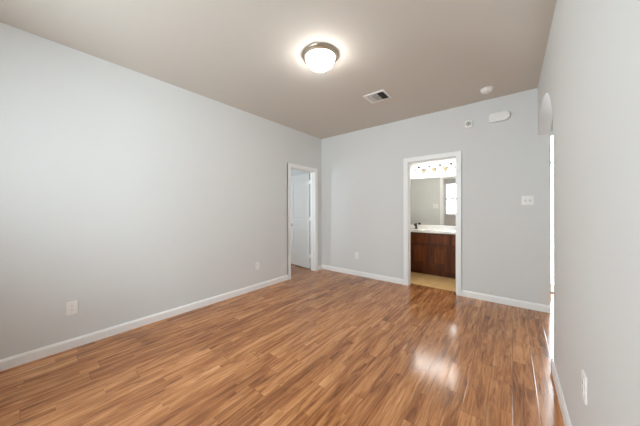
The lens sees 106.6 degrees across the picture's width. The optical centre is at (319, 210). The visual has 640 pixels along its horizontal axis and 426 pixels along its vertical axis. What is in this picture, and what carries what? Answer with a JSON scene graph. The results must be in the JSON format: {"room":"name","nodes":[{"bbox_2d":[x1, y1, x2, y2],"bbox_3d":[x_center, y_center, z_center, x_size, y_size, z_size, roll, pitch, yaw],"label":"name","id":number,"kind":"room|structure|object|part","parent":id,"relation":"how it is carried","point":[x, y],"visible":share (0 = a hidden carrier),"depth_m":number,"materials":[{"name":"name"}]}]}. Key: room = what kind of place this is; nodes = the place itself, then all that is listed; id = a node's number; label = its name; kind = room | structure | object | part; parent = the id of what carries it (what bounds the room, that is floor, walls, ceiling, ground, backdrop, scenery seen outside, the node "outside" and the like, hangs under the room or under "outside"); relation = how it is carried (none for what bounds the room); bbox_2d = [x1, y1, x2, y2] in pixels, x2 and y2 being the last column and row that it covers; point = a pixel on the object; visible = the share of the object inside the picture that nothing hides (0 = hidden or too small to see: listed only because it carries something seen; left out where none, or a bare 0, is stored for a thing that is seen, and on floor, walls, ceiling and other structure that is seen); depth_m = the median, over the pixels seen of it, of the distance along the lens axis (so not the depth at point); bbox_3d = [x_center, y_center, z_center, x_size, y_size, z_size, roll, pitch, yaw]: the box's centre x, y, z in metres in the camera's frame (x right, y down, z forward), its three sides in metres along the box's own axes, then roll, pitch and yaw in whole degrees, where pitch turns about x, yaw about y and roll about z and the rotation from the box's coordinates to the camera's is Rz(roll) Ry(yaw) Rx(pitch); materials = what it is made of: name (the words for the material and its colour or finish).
{"room":"empty bedroom","nodes":[
{"label":"empty bedroom","id":0,"kind":"room"},
{"bbox_2d":[0,22,321,359],"bbox_3d":[-1.676,-0.116,3.011,0.115,2.740,5.335,0,0,39],"label":"wall","id":1,"kind":"structure","parent":0,"point":[126,194],"depth_m":2.45,"materials":[{"name":"white paint"}]},
{"bbox_2d":[66,300,77,314],"bbox_3d":[-2.263,0.891,2.178,0.009,0.120,0.074,0,0,39],"label":"wall outlet","id":2,"kind":"object","parent":1,"relation":"attached to","point":[72,306],"visible":1,"depth_m":2.18,"materials":[{"name":"white plastic"}]},
{"bbox_2d":[0,265,321,370],"bbox_3d":[-1.585,1.211,3.020,0.014,0.086,5.220,0,0,39],"label":"baseboard","id":3,"kind":"structure","parent":1,"relation":"attached to","point":[16,360],"depth_m":2.42,"materials":[{"name":"white paint"}]},
{"bbox_2d":[255,262,258,269],"bbox_3d":[-0.989,0.885,3.768,0.009,0.120,0.074,0,0,39],"label":"wall outlet","id":4,"kind":"object","parent":1,"relation":"attached to","point":[256,263],"visible":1,"depth_m":3.77,"materials":[{"name":"white plastic"}]},
{"bbox_2d":[287,163,317,279],"bbox_3d":[-0.360,0.197,4.636,0.136,2.093,0.832,0,0,39],"label":"door frame","id":5,"kind":"structure","parent":1,"relation":"attached to","point":[289,165],"depth_m":4.87,"materials":[{"name":"white paint"}]},
{"bbox_2d":[0,0,556,138],"bbox_3d":[-0.426,-1.540,2.949,7.850,0.100,6.815,0,0,39],"label":"ceiling","id":6,"kind":"structure","parent":0,"point":[430,56],"depth_m":2.16,"materials":[{"name":"beige paint"}]},
{"bbox_2d":[302,43,337,71],"bbox_3d":[0.003,-1.413,2.296,0.348,0.153,0.348,0,0,39],"label":"ceiling light","id":7,"kind":"object","parent":6,"relation":"attached to","point":[320,57],"visible":1,"depth_m":2.21,"materials":[{"name":"white glass"}]},
{"bbox_3d":[0.003,-1.406,2.296,0.272,0.099,0.272,0,0,39],"label":"lamp shade","id":8,"kind":"part","parent":7,"relation":"part of","materials":[{"name":"white glass"}]},
{"bbox_2d":[363,89,391,103],"bbox_3d":[0.757,-1.487,3.148,0.288,0.016,0.265,0,0,39],"label":"ceiling vent","id":9,"kind":"object","parent":6,"relation":"in","point":[381,95],"visible":1,"depth_m":3.14,"materials":[{"name":"white plastic"}]},
{"bbox_2d":[480,86,492,93],"bbox_3d":[2.063,-1.476,2.957,0.136,0.047,0.136,0,0,39],"label":"smoke detector","id":10,"kind":"object","parent":6,"relation":"attached to","point":[485,90],"visible":1,"depth_m":2.92,"materials":[{"name":"white plastic"}]},
{"bbox_2d":[0,264,564,425],"bbox_3d":[-0.415,1.275,2.958,7.850,0.050,6.815,0,0,39],"label":"floor","id":11,"kind":"structure","parent":0,"point":[322,347],"depth_m":1.91,"materials":[{"name":"laminate"}]},
{"bbox_2d":[411,232,455,278],"bbox_3d":[2.224,0.831,4.702,1.520,0.806,0.548,0,0,39],"label":"vanity cabinet","id":12,"kind":"object","parent":11,"relation":"on","point":[431,253],"visible":0.51,"depth_m":4.45,"materials":[{"name":"brown wood"}]},
{"bbox_3d":[1.919,0.540,4.605,0.311,0.154,0.018,0,0,39],"label":"drawer","id":13,"kind":"part","parent":12,"relation":"part of","materials":[{"name":"brown wood"}]},
{"bbox_3d":[1.920,0.836,4.606,0.311,0.414,0.018,0,0,39],"label":"door","id":14,"kind":"part","parent":12,"relation":"part of","materials":[{"name":"brown wood"}]},
{"bbox_3d":[1.921,0.836,4.607,0.207,0.310,0.016,0,0,39],"label":"raised panel","id":15,"kind":"part","parent":12,"relation":"part of","materials":[{"name":"brown wood"}]},
{"bbox_2d":[411,224,455,233],"bbox_3d":[2.220,0.419,4.697,1.550,0.207,0.558,0,0,39],"label":"countertop","id":16,"kind":"structure","parent":12,"relation":"on","point":[438,229],"depth_m":4.74,"materials":[{"name":"white stone"}]},
{"bbox_3d":[2.198,0.540,4.381,0.311,0.154,0.018,0,0,39],"label":"drawer","id":17,"kind":"part","parent":12,"relation":"part of","materials":[{"name":"brown wood"}]},
{"bbox_3d":[2.199,0.836,4.382,0.311,0.414,0.018,0,0,39],"label":"door","id":18,"kind":"part","parent":12,"relation":"part of","materials":[{"name":"brown wood"}]},
{"bbox_3d":[2.200,0.836,4.383,0.207,0.310,0.016,0,0,39],"label":"raised panel","id":19,"kind":"part","parent":12,"relation":"part of","materials":[{"name":"brown wood"}]},
{"bbox_3d":[2.483,0.836,4.155,0.311,0.414,0.018,0,0,39],"label":"door","id":20,"kind":"part","parent":12,"relation":"part of","materials":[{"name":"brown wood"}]},
{"bbox_2d":[291,173,310,268],"bbox_3d":[-0.423,0.228,5.236,0.163,2.005,0.710,0,0,-43],"label":"door","id":21,"kind":"structure","parent":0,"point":[300,184],"depth_m":5.21,"materials":[{"name":"white paint"}]},
{"bbox_2d":[291,88,549,305],"bbox_3d":[0.358,-0.130,4.873,6.266,2.740,0.115,0,0,39],"label":"wall","id":22,"kind":"structure","parent":0,"point":[506,242],"depth_m":3.39,"materials":[{"name":"white paint"}]},
{"bbox_2d":[403,151,461,295],"bbox_3d":[1.750,0.192,3.746,0.832,2.093,0.136,0,0,39],"label":"door frame","id":23,"kind":"structure","parent":22,"relation":"attached to","point":[457,154],"depth_m":3.74,"materials":[{"name":"white paint"}]},
{"bbox_2d":[322,265,549,312],"bbox_3d":[1.407,1.196,3.959,3.481,0.086,0.014,0,0,39],"label":"baseboard","id":24,"kind":"structure","parent":22,"relation":"attached to","point":[507,301],"depth_m":3.32,"materials":[{"name":"white paint"}]},
{"bbox_2d":[465,120,471,127],"bbox_3d":[2.101,-1.218,3.376,0.088,0.100,0.031,0,0,39],"label":"wall sensor","id":25,"kind":"object","parent":22,"relation":"attached to","point":[468,123],"visible":1,"depth_m":3.37,"materials":[{"name":"white plastic"}]},
{"bbox_2d":[489,111,509,122],"bbox_3d":[2.367,-1.230,3.151,0.220,0.114,0.050,0,0,39],"label":"door chime","id":26,"kind":"object","parent":22,"relation":"attached to","point":[504,115],"visible":1,"depth_m":3.13,"materials":[{"name":"white plastic"}]},
{"bbox_2d":[522,196,533,204],"bbox_3d":[2.601,-0.122,2.991,0.116,0.116,0.018,0,0,39],"label":"light switch","id":27,"kind":"object","parent":22,"relation":"attached to","point":[526,200],"visible":1,"depth_m":2.99,"materials":[{"name":"white plastic"}]},
{"bbox_2d":[410,158,455,225],"bbox_3d":[2.346,-0.138,5.023,2.610,2.740,0.115,0,0,39],"label":"wall","id":28,"kind":"structure","parent":0,"point":[444,163],"depth_m":4.95,"materials":[{"name":"white paint"}]},
{"bbox_2d":[411,175,455,225],"bbox_3d":[2.389,-0.184,4.910,1.520,0.990,0.006,0,0,39],"label":"wall mirror","id":29,"kind":"object","parent":28,"relation":"attached to","point":[433,199],"visible":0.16,"depth_m":4.93,"materials":[{"name":"silver mirror"}]},
{"bbox_2d":[411,224,455,229],"bbox_3d":[2.387,0.355,4.906,1.550,0.080,0.020,0,0,39],"label":"backsplash","id":30,"kind":"structure","parent":28,"relation":"attached to","point":[412,226],"depth_m":4.91,"materials":[{"name":"white stone"}]},
{"bbox_2d":[415,163,454,174],"bbox_3d":[2.398,-0.832,4.773,1.000,0.170,0.204,0,0,39],"label":"vanity light","id":31,"kind":"object","parent":28,"relation":"attached to","point":[451,168],"visible":0.79,"depth_m":4.83,"materials":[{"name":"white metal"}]},
{"bbox_3d":[2.072,-0.805,5.011,0.168,0.114,0.168,0,0,39],"label":"lamp shade","id":32,"kind":"part","parent":31,"relation":"part of","materials":[{"name":"white glass"}]},
{"bbox_3d":[2.230,-0.806,4.885,0.168,0.114,0.168,0,0,39],"label":"lamp shade","id":33,"kind":"part","parent":31,"relation":"part of","materials":[{"name":"white glass"}]},
{"bbox_3d":[2.387,-0.806,4.759,0.168,0.114,0.168,0,0,39],"label":"lamp shade","id":34,"kind":"part","parent":31,"relation":"part of","materials":[{"name":"white glass"}]},
{"bbox_3d":[2.544,-0.806,4.633,0.168,0.114,0.168,0,0,39],"label":"lamp shade","id":35,"kind":"part","parent":31,"relation":"part of","materials":[{"name":"white glass"}]},
{"bbox_2d":[538,0,639,425],"bbox_3d":[1.056,-0.119,0.822,0.112,2.740,5.335,0,0,39],"label":"wall","id":36,"kind":"structure","parent":0,"point":[589,84],"depth_m":0.93,"materials":[{"name":"white paint"}]},
{"bbox_2d":[551,359,571,425],"bbox_3d":[0.663,1.211,0.331,0.140,0.086,3.834,0,0,39],"label":"baseboard","id":37,"kind":"structure","parent":36,"relation":"attached to","point":[563,407],"depth_m":1.52,"materials":[{"name":"white paint"}]},
{"bbox_2d":[581,369,586,404],"bbox_3d":[1.168,0.782,1.058,0.009,0.120,0.074,0,0,39],"label":"wall outlet","id":38,"kind":"object","parent":36,"relation":"attached to","point":[583,375],"visible":1,"depth_m":1.05,"materials":[{"name":"white plastic"}]},
{"bbox_3d":[3.847,-0.137,3.269,1.184,2.740,0.115,0,0,39],"label":"wall","id":39,"kind":"structure","parent":0,"visible":0},
{"bbox_2d":[550,132,553,292],"bbox_3d":[3.620,0.033,3.446,0.500,2.400,0.045,0,0,39],"label":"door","id":40,"kind":"structure","parent":39,"relation":"in","point":[551,133],"depth_m":3.56,"materials":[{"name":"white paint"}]}
]}

